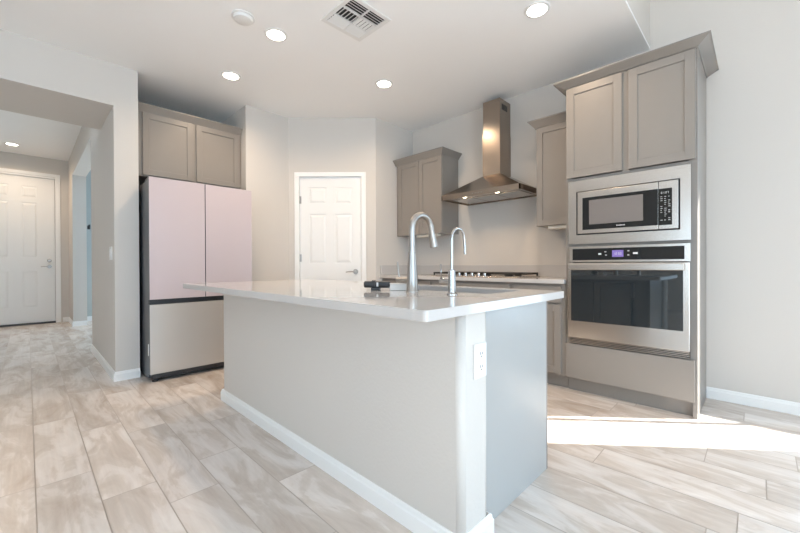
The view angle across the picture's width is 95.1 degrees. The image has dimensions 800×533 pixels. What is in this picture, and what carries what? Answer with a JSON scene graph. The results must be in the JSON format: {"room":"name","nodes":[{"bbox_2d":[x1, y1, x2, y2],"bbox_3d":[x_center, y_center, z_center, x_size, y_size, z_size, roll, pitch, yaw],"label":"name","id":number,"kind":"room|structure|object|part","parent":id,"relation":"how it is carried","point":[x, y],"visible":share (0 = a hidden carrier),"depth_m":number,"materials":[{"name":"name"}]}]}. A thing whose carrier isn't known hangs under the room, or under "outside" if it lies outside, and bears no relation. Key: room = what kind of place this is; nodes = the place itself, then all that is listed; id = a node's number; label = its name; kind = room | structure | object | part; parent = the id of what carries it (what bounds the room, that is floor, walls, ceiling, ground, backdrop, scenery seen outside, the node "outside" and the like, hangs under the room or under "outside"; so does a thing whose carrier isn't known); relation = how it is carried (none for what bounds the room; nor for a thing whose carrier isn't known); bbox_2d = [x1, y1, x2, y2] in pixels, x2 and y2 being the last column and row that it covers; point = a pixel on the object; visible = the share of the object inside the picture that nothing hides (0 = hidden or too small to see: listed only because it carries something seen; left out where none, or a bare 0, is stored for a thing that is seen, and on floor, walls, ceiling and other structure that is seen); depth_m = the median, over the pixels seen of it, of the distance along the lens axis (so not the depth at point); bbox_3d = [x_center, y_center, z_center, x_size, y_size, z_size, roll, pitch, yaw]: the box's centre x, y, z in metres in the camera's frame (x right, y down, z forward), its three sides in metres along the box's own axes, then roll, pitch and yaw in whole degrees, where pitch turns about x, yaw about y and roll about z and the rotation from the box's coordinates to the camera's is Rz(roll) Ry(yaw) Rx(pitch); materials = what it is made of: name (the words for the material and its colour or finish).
{"room":"kitchen","nodes":[
{"label":"kitchen","id":0,"kind":"room"},
{"bbox_2d":[0,151,68,321],"bbox_3d":[-6.668,-0.467,6.469,0.119,3.000,1.200,0,0,44],"label":"wall","id":1,"kind":"structure","parent":0,"point":[61,167],"depth_m":6.78,"materials":[{"name":"paint"}]},
{"bbox_2d":[0,173,55,326],"bbox_3d":[-6.711,-0.281,6.383,0.121,2.630,1.014,0,0,44],"label":"door","id":2,"kind":"structure","parent":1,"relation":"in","point":[27,205],"depth_m":6.48,"materials":[{"name":"white paint"}]},
{"bbox_2d":[0,168,60,322],"bbox_3d":[-6.720,-0.324,6.391,0.116,2.715,1.155,0,0,44],"label":"trim","id":3,"kind":"structure","parent":1,"relation":"attached to","point":[56,178],"depth_m":6.73,"materials":[{"name":"white paint"}]},
{"bbox_2d":[63,317,68,321],"bbox_3d":[-6.226,0.987,6.825,0.014,0.085,0.090,0,0,44],"label":"baseboard","id":4,"kind":"structure","parent":1,"relation":"attached to","point":[65,319],"depth_m":6.82,"materials":[{"name":"white paint"}]},
{"bbox_2d":[0,110,81,160],"bbox_3d":[-4.639,-2.021,5.515,4.450,0.100,4.840,0,0,44],"label":"ceiling","id":5,"kind":"structure","parent":0,"point":[36,136],"depth_m":5.50,"materials":[{"name":"paint"}]},
{"bbox_2d":[4,142,19,145],"bbox_3d":[-6.226,-1.962,5.871,0.176,0.009,0.176,0,0,44],"label":"recessed light","id":6,"kind":"object","parent":5,"relation":"in","point":[7,143],"visible":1,"depth_m":5.87,"materials":[{"name":"white plastic"}]},
{"bbox_2d":[0,29,112,129],"bbox_3d":[-3.616,-1.619,2.799,0.836,0.369,2.150,0,0,44],"label":"wall","id":7,"kind":"structure","parent":0,"point":[39,79],"depth_m":3.09,"materials":[{"name":"paint"}]},
{"bbox_2d":[86,170,91,315],"bbox_3d":[-5.166,-0.479,7.763,0.150,3.000,2.388,0,0,44],"label":"wall","id":8,"kind":"structure","parent":0,"point":[88,177],"depth_m":6.93,"materials":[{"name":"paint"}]},
{"bbox_2d":[68,64,139,371],"bbox_3d":[-4.362,-0.470,5.174,5.226,3.000,0.182,0,0,44],"label":"wall","id":9,"kind":"structure","parent":0,"point":[114,147],"depth_m":3.41,"materials":[{"name":"paint"}]},
{"bbox_2d":[69,317,86,326],"bbox_3d":[-5.839,0.987,6.626,0.845,0.085,0.196,0,0,44],"label":"baseboard","id":10,"kind":"object","parent":9,"relation":"attached to","point":[75,323],"visible":1,"depth_m":6.34,"materials":[{"name":"white paint"}]},
{"bbox_2d":[109,246,111,259],"bbox_3d":[-2.692,-0.123,3.403,0.124,0.124,0.011,0,0,44],"label":"light switch","id":11,"kind":"object","parent":9,"relation":"attached to","point":[110,248],"visible":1,"depth_m":3.37,"materials":[{"name":"white plastic"}]},
{"bbox_2d":[91,344,139,381],"bbox_3d":[-3.094,0.988,3.932,1.704,0.085,0.196,0,0,44],"label":"baseboard","id":12,"kind":"structure","parent":9,"relation":"attached to","point":[132,373],"depth_m":3.38,"materials":[{"name":"white paint"}]},
{"bbox_2d":[222,113,234,125],"bbox_3d":[-2.081,-0.397,4.535,0.476,2.842,0.100,0,0,44],"label":"wall","id":13,"kind":"structure","parent":0,"point":[231,120],"depth_m":4.42,"materials":[{"name":"paint"}]},
{"bbox_2d":[235,105,288,280],"bbox_3d":[-1.655,-0.398,4.415,0.300,2.842,0.525,0,0,44],"label":"wall","id":14,"kind":"structure","parent":0,"point":[264,135],"depth_m":4.30,"materials":[{"name":"paint"}]},
{"bbox_2d":[138,101,242,188],"bbox_3d":[-2.372,-1.223,4.043,0.650,0.691,0.992,0,0,44],"label":"upper cabinet","id":15,"kind":"object","parent":14,"relation":"attached to","point":[173,145],"visible":0.89,"depth_m":3.80,"materials":[{"name":"grey paint"}]},
{"bbox_3d":[-2.327,-1.191,3.682,0.019,0.604,0.440,0,0,44],"label":"cabinet door","id":16,"kind":"part","parent":15,"relation":"part of","materials":[{"name":"grey paint"}]},
{"bbox_3d":[-2.266,-1.535,3.936,0.350,0.068,0.992,0,0,44],"label":"crown molding","id":17,"kind":"part","parent":15,"relation":"part of","materials":[{"name":"grey paint"}]},
{"bbox_3d":[-1.996,-1.194,4.019,0.019,0.604,0.444,0,0,44],"label":"cabinet door","id":18,"kind":"part","parent":15,"relation":"part of","materials":[{"name":"grey paint"}]},
{"bbox_2d":[0,0,649,131],"bbox_3d":[-2.179,-1.815,1.816,4.344,0.020,7.804,0,0,44],"label":"ceiling","id":19,"kind":"structure","parent":0,"point":[443,60],"depth_m":3.05,"materials":[{"name":"paint"}]},
{"bbox_2d":[221,71,240,80],"bbox_3d":[-1.606,-1.810,3.477,0.176,0.009,0.176,0,0,44],"label":"recessed light","id":20,"kind":"object","parent":19,"relation":"in","point":[230,75],"visible":1,"depth_m":3.46,"materials":[{"name":"white"}]},
{"bbox_2d":[231,9,254,25],"bbox_3d":[-1.141,-1.798,2.659,0.160,0.029,0.160,0,0,44],"label":"smoke detector","id":21,"kind":"object","parent":19,"relation":"attached to","point":[242,17],"visible":1,"depth_m":2.63,"materials":[{"name":"white plastic"}]},
{"bbox_2d":[264,27,287,41],"bbox_3d":[-0.970,-1.810,2.861,0.176,0.009,0.176,0,0,44],"label":"recessed light","id":22,"kind":"object","parent":19,"relation":"in","point":[272,33],"visible":1,"depth_m":2.85,"materials":[{"name":"white plastic"}]},
{"bbox_2d":[320,0,390,41],"bbox_3d":[-0.324,-1.809,2.688,0.370,0.014,0.370,0,0,44],"label":"ceiling vent","id":23,"kind":"object","parent":19,"relation":"in","point":[356,19],"visible":1,"depth_m":2.68,"materials":[{"name":"white plastic"}]},
{"bbox_2d":[375,79,392,87],"bbox_3d":[-0.159,-1.817,3.642,0.176,0.009,0.176,0,0,44],"label":"recessed light","id":24,"kind":"object","parent":19,"relation":"in","point":[382,83],"visible":1,"depth_m":3.63,"materials":[{"name":"white"}]},
{"bbox_2d":[524,1,549,17],"bbox_3d":[0.971,-1.817,2.592,0.176,0.009,0.176,0,0,44],"label":"recessed light","id":25,"kind":"object","parent":19,"relation":"in","point":[536,9],"visible":1,"depth_m":2.58,"materials":[{"name":"white"}]},
{"bbox_2d":[288,118,375,280],"bbox_3d":[-0.830,-0.402,4.553,1.069,2.842,0.110,0,0,0],"label":"wall","id":26,"kind":"structure","parent":0,"point":[315,144],"depth_m":4.49,"materials":[{"name":"paint"}]},
{"bbox_2d":[294,172,365,281],"bbox_3d":[-0.853,-0.069,4.546,0.877,2.176,0.126,0,0,0],"label":"trim","id":27,"kind":"structure","parent":26,"relation":"attached to","point":[297,175],"depth_m":4.48,"materials":[{"name":"white paint"}]},
{"bbox_2d":[299,177,361,281],"bbox_3d":[-0.859,-0.045,4.507,0.767,2.112,0.097,0,0,0],"label":"door","id":28,"kind":"structure","parent":26,"relation":"in","point":[330,207],"depth_m":4.52,"materials":[{"name":"white paint"}]},
{"bbox_2d":[375,118,412,280],"bbox_3d":[-0.101,-0.406,4.782,0.120,2.842,0.678,0,0,44],"label":"wall","id":29,"kind":"structure","parent":0,"point":[393,142],"depth_m":4.65,"materials":[{"name":"paint"}]},
{"bbox_2d":[380,265,406,274],"bbox_3d":[-0.034,0.044,4.750,0.019,0.120,0.593,0,0,44],"label":"backsplash","id":30,"kind":"structure","parent":29,"relation":"attached to","point":[384,269],"depth_m":4.67,"materials":[{"name":"white stone"}]},
{"bbox_2d":[0,321,799,532],"bbox_3d":[-2.135,1.077,1.824,16.697,0.080,8.200,0,0,44],"label":"floor","id":31,"kind":"structure","parent":0,"point":[82,450],"depth_m":1.89,"materials":[{"name":"beige tile"}]},
{"bbox_2d":[139,176,251,381],"bbox_3d":[-2.167,0.114,3.813,0.806,1.828,0.913,0,0,44],"label":"refrigerator","id":32,"kind":"object","parent":31,"relation":"on","point":[189,232],"visible":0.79,"depth_m":3.44,"materials":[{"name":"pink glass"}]},
{"bbox_3d":[-2.066,-0.250,3.394,0.064,1.085,0.454,0,0,44],"label":"door","id":33,"kind":"part","parent":32,"relation":"part of","materials":[{"name":"pink metal"}]},
{"bbox_3d":[-2.041,-0.250,3.370,0.006,1.083,0.452,0,0,44],"label":"door panel","id":34,"kind":"part","parent":32,"relation":"part of","materials":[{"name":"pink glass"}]},
{"bbox_3d":[-1.903,0.644,3.561,0.064,0.617,0.910,0,0,44],"label":"freezer drawer","id":35,"kind":"part","parent":32,"relation":"part of","materials":[{"name":"beige metal"}]},
{"bbox_3d":[-1.878,0.644,3.537,0.006,0.615,0.908,0,0,44],"label":"door panel","id":36,"kind":"part","parent":32,"relation":"part of","materials":[{"name":"silver metal"}]},
{"bbox_3d":[-1.746,-0.253,3.721,0.064,1.085,0.450,0,0,44],"label":"door","id":37,"kind":"part","parent":32,"relation":"part of","materials":[{"name":"pink metal"}]},
{"bbox_3d":[-1.721,-0.253,3.696,0.006,1.083,0.448,0,0,44],"label":"door panel","id":38,"kind":"part","parent":32,"relation":"part of","materials":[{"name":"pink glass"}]},
{"bbox_2d":[221,294,546,532],"bbox_3d":[-0.302,0.592,2.326,2.243,0.872,0.809,0,0,44],"label":"kitchen island","id":39,"kind":"object","parent":31,"relation":"on","point":[394,410],"visible":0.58,"depth_m":1.60,"materials":[{"name":"paint"}]},
{"bbox_3d":[-0.512,0.987,2.112,2.243,0.085,0.206,0,0,44],"label":"baseboard","id":40,"kind":"part","parent":39,"relation":"part of","materials":[{"name":"white paint"}]},
{"bbox_2d":[183,279,563,321],"bbox_3d":[-0.395,0.140,2.245,2.347,0.033,1.050,0,0,44],"label":"island countertop","id":41,"kind":"structure","parent":39,"relation":"on","point":[431,303],"depth_m":1.57,"materials":[{"name":"white stone"}]},
{"bbox_2d":[364,280,389,289],"bbox_3d":[-0.121,0.097,1.908,0.134,0.052,0.045,0,0,6],"label":"case","id":42,"kind":"object","parent":41,"relation":"on","point":[374,285],"visible":1,"depth_m":1.89,"materials":[{"name":"plastic"}]},
{"bbox_2d":[390,283,406,289],"bbox_3d":[0.005,0.105,1.907,0.116,0.036,0.048,0,0,4],"label":"soap tray","id":43,"kind":"object","parent":41,"relation":"on","point":[393,286],"visible":0.56,"depth_m":1.89,"materials":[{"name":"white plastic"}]},
{"bbox_3d":[0.005,0.090,1.907,0.116,0.006,0.048,0,0,4],"label":"lid","id":44,"kind":"part","parent":43,"relation":"part of","materials":[{"name":"white plastic"}]},
{"bbox_2d":[395,212,437,291],"bbox_3d":[0.088,-0.075,1.862,0.134,0.395,0.221,0,0,44],"label":"kitchen faucet","id":45,"kind":"object","parent":41,"relation":"on","point":[411,279],"visible":0.99,"depth_m":1.77,"materials":[{"name":"silver metal"}]},
{"bbox_3d":[0.016,0.068,1.823,0.080,0.031,0.031,0,0,44],"label":"handle","id":46,"kind":"part","parent":45,"relation":"part of","materials":[{"name":"silver metal"}]},
{"bbox_3d":[0.107,-0.172,1.829,0.031,0.201,0.170,0,0,44],"label":"spout","id":47,"kind":"part","parent":45,"relation":"part of","materials":[{"name":"silver metal"}]},
{"bbox_2d":[439,227,465,294],"bbox_3d":[0.243,-0.027,1.658,0.090,0.300,0.131,0,0,44],"label":"water faucet","id":48,"kind":"object","parent":41,"relation":"on","point":[451,280],"visible":1,"depth_m":1.61,"materials":[{"name":"silver metal"}]},
{"bbox_3d":[0.186,0.024,1.656,0.007,0.070,0.007,0,0,-23],"label":"lever","id":49,"kind":"part","parent":48,"relation":"part of","materials":[{"name":"silver metal"}]},
{"bbox_3d":[0.201,0.066,1.641,0.054,0.019,0.019,0,0,44],"label":"handle","id":50,"kind":"part","parent":48,"relation":"part of","materials":[{"name":"silver metal"}]},
{"bbox_3d":[0.264,-0.079,1.649,0.012,0.195,0.113,0,0,44],"label":"spout","id":51,"kind":"part","parent":48,"relation":"part of","materials":[{"name":"silver metal"}]},
{"bbox_2d":[474,342,485,379],"bbox_3d":[0.297,0.346,1.348,0.009,0.128,0.082,0,0,44],"label":"power outlet","id":52,"kind":"object","parent":39,"relation":"attached to","point":[479,349],"visible":1,"depth_m":1.34,"materials":[{"name":"white plastic"}]},
{"bbox_2d":[478,349,483,358],"bbox_3d":[0.299,0.323,1.346,0.003,0.035,0.035,0,0,44],"label":"socket","id":53,"kind":"object","parent":52,"relation":"attached to","point":[480,351],"depth_m":1.34,"materials":[{"name":"white plastic"}]},
{"bbox_2d":[478,362,483,371],"bbox_3d":[0.299,0.370,1.346,0.003,0.035,0.035,0,0,44],"label":"socket","id":54,"kind":"object","parent":52,"relation":"attached to","point":[480,364],"depth_m":1.34,"materials":[{"name":"white plastic"}]},
{"bbox_3d":[0.522,0.592,1.641,0.019,0.871,0.601,0,0,44],"label":"panel","id":55,"kind":"part","parent":39,"relation":"part of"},
{"bbox_2d":[383,278,431,284],"bbox_3d":[0.264,0.578,4.492,0.803,0.874,0.592,0,0,44],"label":"base cabinet","id":56,"kind":"object","parent":31,"relation":"on","point":[391,280],"visible":0.06,"depth_m":4.12,"materials":[{"name":"grey paint"}]},
{"bbox_3d":[0.069,0.233,4.279,0.745,0.137,0.019,0,0,44],"label":"drawer","id":57,"kind":"part","parent":56,"relation":"part of","materials":[{"name":"grey paint"}]},
{"bbox_2d":[380,265,565,283],"bbox_3d":[0.757,0.063,3.982,2.225,0.155,0.621,0,0,44],"label":"countertop","id":58,"kind":"structure","parent":56,"relation":"on","point":[551,274],"depth_m":3.93,"materials":[{"name":"white stone"}]},
{"bbox_2d":[431,271,539,277],"bbox_3d":[0.867,0.082,3.889,1.060,0.044,0.495,0,0,44],"label":"gas cooktop","id":59,"kind":"object","parent":58,"relation":"in","point":[458,274],"visible":0.91,"depth_m":3.67,"materials":[{"name":"metal"}]},
{"bbox_2d":[431,274,539,277],"bbox_3d":[0.879,0.099,3.877,1.025,0.010,0.495,0,0,44],"label":"tray","id":60,"kind":"object","parent":59,"relation":"on","point":[457,275],"depth_m":3.61,"materials":[{"name":"metal"}]},
{"bbox_2d":[432,280,511,288],"bbox_3d":[0.886,0.578,3.881,0.939,0.874,0.592,0,0,44],"label":"base cabinet","id":61,"kind":"object","parent":31,"relation":"on","point":[434,282],"visible":0.12,"depth_m":3.57,"materials":[{"name":"grey paint"}]},
{"bbox_3d":[0.684,0.234,3.675,0.900,0.137,0.019,0,0,44],"label":"drawer","id":62,"kind":"part","parent":61,"relation":"part of","materials":[{"name":"grey paint"}]},
{"bbox_2d":[512,282,568,387],"bbox_3d":[1.393,0.579,3.384,0.478,0.874,0.592,0,0,44],"label":"base cabinet","id":63,"kind":"object","parent":31,"relation":"on","point":[556,309],"visible":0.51,"depth_m":3.07,"materials":[{"name":"grey paint"}]},
{"bbox_3d":[1.185,0.234,3.183,0.423,0.137,0.019,0,0,44],"label":"drawer","id":64,"kind":"part","parent":63,"relation":"part of","materials":[{"name":"grey paint"}]},
{"bbox_3d":[1.186,0.605,3.185,0.423,0.575,0.019,0,0,44],"label":"cabinet door","id":65,"kind":"part","parent":63,"relation":"part of","materials":[{"name":"grey paint"}]},
{"bbox_2d":[553,30,718,418],"bbox_3d":[1.842,-0.240,2.895,0.991,2.512,0.650,0,0,44],"label":"tall cabinet","id":66,"kind":"object","parent":31,"relation":"on","point":[645,111],"visible":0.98,"depth_m":2.64,"materials":[{"name":"grey paint"}]},
{"bbox_3d":[1.510,-1.081,2.861,0.398,0.728,0.019,0,0,44],"label":"cabinet door","id":67,"kind":"part","parent":66,"relation":"part of","materials":[{"name":"grey paint"}]},
{"bbox_2d":[568,243,690,358],"bbox_3d":[1.821,0.228,2.881,0.784,0.780,0.606,0,0,44],"label":"oven","id":68,"kind":"object","parent":66,"relation":"in","point":[625,297],"visible":1,"depth_m":2.66,"materials":[{"name":"metal"}]},
{"bbox_3d":[1.623,0.002,2.684,0.740,0.048,0.050,0,0,44],"label":"handle","id":69,"kind":"part","parent":68,"relation":"part of","materials":[{"name":"metal"}]},
{"bbox_3d":[1.639,0.229,2.702,0.721,0.411,0.003,0,0,44],"label":"door glass","id":70,"kind":"part","parent":68,"relation":"part of","materials":[{"name":"black glass"}]},
{"bbox_3d":[1.653,-0.095,2.708,0.719,0.090,0.003,0,0,44],"label":"panel glass","id":71,"kind":"part","parent":68,"relation":"part of","materials":[{"name":"black glass"}]},
{"bbox_3d":[1.664,-0.096,2.715,0.776,0.124,0.024,0,0,44],"label":"control panel","id":72,"kind":"part","parent":68,"relation":"part of","materials":[{"name":"metal"}]},
{"bbox_2d":[568,164,690,244],"bbox_3d":[1.799,-0.433,2.856,0.787,0.505,0.428,0,0,44],"label":"microwave","id":73,"kind":"object","parent":66,"relation":"in","point":[655,211],"visible":1,"depth_m":2.66,"materials":[{"name":"metal"}]},
{"bbox_3d":[1.620,-0.425,2.752,0.534,0.330,0.024,0,0,44],"label":"door","id":74,"kind":"part","parent":73,"relation":"part of","materials":[{"name":"metal"}]},
{"bbox_3d":[1.625,-0.416,2.730,0.496,0.253,0.002,0,0,44],"label":"door glass","id":75,"kind":"part","parent":73,"relation":"part of","materials":[{"name":"black glass"}]},
{"bbox_3d":[1.832,-0.414,2.526,0.076,0.253,0.002,0,0,44],"label":"panel glass","id":76,"kind":"part","parent":73,"relation":"part of","materials":[{"name":"black glass"}]},
{"bbox_3d":[1.853,-0.425,2.524,0.110,0.330,0.024,0,0,44],"label":"control panel","id":77,"kind":"part","parent":73,"relation":"part of","materials":[{"name":"metal"}]},
{"bbox_3d":[1.665,0.765,2.725,0.827,0.278,0.019,0,0,44],"label":"drawer","id":78,"kind":"part","parent":66,"relation":"part of","materials":[{"name":"grey paint"}]},
{"bbox_3d":[1.837,-1.474,2.889,0.991,0.044,0.650,0,0,44],"label":"crown molding","id":79,"kind":"part","parent":66,"relation":"part of","materials":[{"name":"grey paint"}]},
{"bbox_3d":[1.819,-1.080,2.557,0.386,0.728,0.019,0,0,44],"label":"cabinet door","id":80,"kind":"part","parent":66,"relation":"part of","materials":[{"name":"grey paint"}]},
{"bbox_3d":[2.170,-0.221,2.631,0.005,2.474,0.568,0,0,44],"label":"panel","id":81,"kind":"part","parent":66,"relation":"part of","materials":[{"name":"grey paint"}]},
{"bbox_2d":[406,252,418,291],"bbox_3d":[0.059,0.026,1.781,0.062,0.195,0.062,0,0,44],"label":"base","id":82,"kind":"object","parent":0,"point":[411,279],"depth_m":1.76,"materials":[{"name":"silver metal"}]},
{"bbox_2d":[446,270,456,294],"bbox_3d":[0.229,0.069,1.614,0.048,0.110,0.048,0,0,44],"label":"base","id":83,"kind":"object","parent":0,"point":[451,280],"depth_m":1.60,"materials":[{"name":"silver metal"}]},
{"bbox_2d":[413,0,799,402],"bbox_3d":[1.460,-0.837,3.805,3.717,3.700,0.120,0,0,44],"label":"wall","id":84,"kind":"structure","parent":0,"point":[753,97],"depth_m":2.72,"materials":[{"name":"paint"}]},
{"bbox_2d":[393,146,461,237],"bbox_3d":[0.329,-0.876,4.560,0.802,0.970,0.384,0,0,44],"label":"upper cabinet","id":85,"kind":"object","parent":84,"relation":"attached to","point":[423,178],"visible":0.98,"depth_m":4.41,"materials":[{"name":"grey paint"}]},
{"bbox_3d":[0.110,-0.843,4.599,0.350,0.901,0.019,0,0,44],"label":"cabinet door","id":86,"kind":"part","parent":85,"relation":"part of","materials":[{"name":"grey paint"}]},
{"bbox_3d":[0.328,-1.327,4.558,0.802,0.067,0.384,0,0,44],"label":"crown molding","id":87,"kind":"part","parent":85,"relation":"part of","materials":[{"name":"grey paint"}]},
{"bbox_2d":[416,233,440,237],"bbox_3d":[0.345,-0.376,4.449,0.340,0.028,0.060,0,0,44],"label":"light bar","id":88,"kind":"object","parent":85,"relation":"attached to","point":[437,234],"visible":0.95,"depth_m":4.44,"materials":[{"name":"white plastic"}]},
{"bbox_3d":[0.362,-0.843,4.351,0.345,0.901,0.019,0,0,44],"label":"cabinet door","id":89,"kind":"part","parent":85,"relation":"part of","materials":[{"name":"grey paint"}]},
{"bbox_2d":[441,97,536,205],"bbox_3d":[0.952,-1.240,3.860,0.910,1.040,0.505,0,0,44],"label":"range hood","id":90,"kind":"object","parent":84,"relation":"attached to","point":[496,184],"visible":0.98,"depth_m":3.85,"materials":[{"name":"metal"}]},
{"bbox_3d":[0.955,-0.736,3.864,0.886,0.015,0.478,0,0,44],"label":"filter panel","id":91,"kind":"part","parent":90,"relation":"part of","materials":[{"name":"metal"}]},
{"bbox_2d":[417,265,565,276],"bbox_3d":[0.968,0.043,4.197,2.225,0.120,0.019,0,0,44],"label":"backsplash","id":92,"kind":"structure","parent":84,"relation":"attached to","point":[543,270],"depth_m":4.03,"materials":[{"name":"white stone"}]},
{"bbox_2d":[527,111,565,227],"bbox_3d":[1.481,-0.869,3.430,0.418,0.983,0.384,0,0,44],"label":"upper cabinet","id":93,"kind":"object","parent":84,"relation":"attached to","point":[551,129],"visible":0.56,"depth_m":3.35,"materials":[{"name":"grey paint"}]},
{"bbox_3d":[1.479,-1.327,3.428,0.418,0.067,0.384,0,0,44],"label":"crown molding","id":94,"kind":"part","parent":93,"relation":"part of","materials":[{"name":"grey paint"}]},
{"bbox_3d":[1.410,-0.836,3.323,0.342,0.913,0.019,0,0,44],"label":"cabinet door","id":95,"kind":"part","parent":93,"relation":"part of","materials":[{"name":"grey paint"}]},
{"bbox_2d":[548,225,565,229],"bbox_3d":[1.466,-0.361,3.350,0.200,0.030,0.060,0,0,44],"label":"light bar","id":96,"kind":"object","parent":93,"relation":"attached to","point":[555,226],"visible":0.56,"depth_m":3.34,"materials":[{"name":"white plastic"}]},
{"bbox_2d":[706,386,799,415],"bbox_3d":[3.404,0.972,1.820,2.890,0.085,0.014,0,0,44],"label":"baseboard","id":97,"kind":"structure","parent":84,"relation":"attached to","point":[768,403],"depth_m":2.64,"materials":[{"name":"white paint"}]},
{"bbox_2d":[627,0,649,45],"bbox_3d":[-0.644,-2.193,0.307,0.040,0.738,7.804,0,0,44],"label":"wall","id":98,"kind":"structure","parent":0,"point":[640,9],"depth_m":2.91,"materials":[{"name":"paint"}]}
]}

